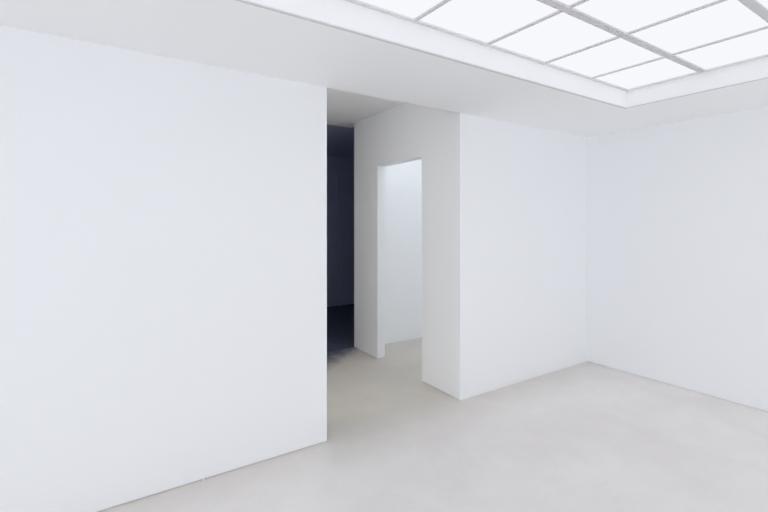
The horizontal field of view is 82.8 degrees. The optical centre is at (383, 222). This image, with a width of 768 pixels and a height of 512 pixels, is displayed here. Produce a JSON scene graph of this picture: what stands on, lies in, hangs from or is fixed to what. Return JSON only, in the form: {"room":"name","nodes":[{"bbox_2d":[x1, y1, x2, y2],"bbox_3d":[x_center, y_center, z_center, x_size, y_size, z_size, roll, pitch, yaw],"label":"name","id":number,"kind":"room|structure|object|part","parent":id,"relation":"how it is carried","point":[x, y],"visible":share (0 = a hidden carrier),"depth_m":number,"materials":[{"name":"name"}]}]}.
{"room":"empty art gallery","nodes":[
{"label":"empty art gallery","id":0,"kind":"room"},
{"bbox_2d":[0,25,326,511],"bbox_3d":[-2.347,0.158,1.974,4.552,2.885,0.130,0,0,-34],"label":"wall","id":1,"kind":"structure","parent":0,"point":[163,220],"depth_m":2.55,"materials":[{"name":"white paint"}]},
{"bbox_2d":[327,156,353,306],"bbox_3d":[-1.461,0.158,8.123,5.800,2.885,0.130,0,0,-34],"label":"wall","id":2,"kind":"structure","parent":0,"point":[336,165],"depth_m":8.37,"materials":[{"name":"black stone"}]},
{"bbox_2d":[339,173,353,305],"bbox_3d":[-0.598,0.320,8.604,0.660,2.560,0.030,0,0,-34],"label":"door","id":3,"kind":"structure","parent":2,"relation":"in","point":[346,181],"depth_m":8.52,"materials":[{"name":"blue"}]},
{"bbox_2d":[327,88,403,157],"bbox_3d":[-0.177,-1.335,6.203,5.800,0.100,4.750,0,0,-34],"label":"ceiling","id":4,"kind":"structure","parent":0,"point":[344,108],"depth_m":5.11,"materials":[{"name":"white paint"}]},
{"bbox_2d":[0,0,767,136],"bbox_3d":[0.584,-1.188,0.697,7.745,0.395,5.250,0,0,-34],"label":"ceiling","id":5,"kind":"structure","parent":0,"point":[228,34],"depth_m":2.65,"materials":[{"name":"white paint"}]},
{"bbox_2d":[236,0,767,108],"bbox_3d":[1.092,-1.176,1.041,4.680,0.378,3.425,0,0,-34],"label":"skylight","id":6,"kind":"object","parent":5,"relation":"attached to","point":[625,54],"visible":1,"depth_m":2.61,"materials":[{"name":"white glass"}]},
{"bbox_3d":[0.080,-1.142,2.050,0.558,0.010,0.518,0,0,-34],"label":"pane","id":7,"kind":"part","parent":6,"relation":"part of","materials":[{"name":"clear glass"}]},
{"bbox_3d":[0.564,-1.142,2.374,0.558,0.010,0.518,0,0,-34],"label":"pane","id":8,"kind":"part","parent":6,"relation":"part of","materials":[{"name":"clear glass"}]},
{"bbox_3d":[1.049,-1.142,2.698,0.558,0.010,0.518,0,0,-34],"label":"pane","id":9,"kind":"part","parent":6,"relation":"part of","materials":[{"name":"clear glass"}]},
{"bbox_3d":[1.092,-1.139,1.041,4.628,0.024,3.373,0,0,-34],"label":"frame","id":10,"kind":"part","parent":6,"relation":"part of","materials":[{"name":"silver metal"}]},
{"bbox_3d":[0.878,-1.142,1.905,0.558,0.010,0.519,0,0,-34],"label":"pane","id":11,"kind":"part","parent":6,"relation":"part of","materials":[{"name":"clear glass"}]},
{"bbox_3d":[1.533,-1.142,3.022,0.558,0.010,0.518,0,0,-34],"label":"pane","id":12,"kind":"part","parent":6,"relation":"part of","materials":[{"name":"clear glass"}]},
{"bbox_3d":[1.362,-1.142,2.229,0.558,0.010,0.519,0,0,-34],"label":"pane","id":13,"kind":"part","parent":6,"relation":"part of","materials":[{"name":"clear glass"}]},
{"bbox_3d":[2.000,-1.142,3.334,0.517,0.010,0.518,0,0,-34],"label":"pane","id":14,"kind":"part","parent":6,"relation":"part of","materials":[{"name":"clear glass"}]},
{"bbox_3d":[1.847,-1.142,2.552,0.558,0.010,0.519,0,0,-34],"label":"pane","id":15,"kind":"part","parent":6,"relation":"part of","materials":[{"name":"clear glass"}]},
{"bbox_3d":[2.314,-1.142,2.865,0.517,0.010,0.519,0,0,-34],"label":"pane","id":16,"kind":"part","parent":6,"relation":"part of","materials":[{"name":"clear glass"}]},
{"bbox_3d":[2.161,-1.142,2.083,0.558,0.010,0.519,0,0,-34],"label":"pane","id":17,"kind":"part","parent":6,"relation":"part of","materials":[{"name":"white glass"}]},
{"bbox_2d":[354,103,449,394],"bbox_3d":[0.159,0.158,4.849,0.105,2.885,1.869,0,0,-32],"label":"wall","id":18,"kind":"structure","parent":0,"point":[405,132],"depth_m":4.69,"materials":[{"name":"white paint"}]},
{"bbox_2d":[385,159,421,343],"bbox_3d":[1.080,0.158,6.529,3.347,2.885,0.098,0,0,-34],"label":"wall","id":19,"kind":"structure","parent":0,"point":[403,181],"depth_m":5.92,"materials":[{"name":"white paint"}]},
{"bbox_2d":[97,304,767,511],"bbox_3d":[-0.183,1.660,3.035,9.330,0.120,10.250,0,0,-34],"label":"floor","id":20,"kind":"structure","parent":0,"point":[586,436],"depth_m":3.05,"materials":[{"name":"concrete"}]},
{"bbox_2d":[450,111,586,399],"bbox_3d":[1.532,0.158,4.567,2.127,2.885,0.130,0,0,-34],"label":"wall","id":21,"kind":"structure","parent":0,"point":[518,193],"depth_m":4.33,"materials":[{"name":"white paint"}]},
{"bbox_2d":[587,106,767,411],"bbox_3d":[3.893,0.158,2.831,0.130,2.885,5.380,0,0,-34],"label":"wall","id":22,"kind":"structure","parent":0,"point":[677,212],"depth_m":4.21,"materials":[{"name":"white paint"}]}
]}

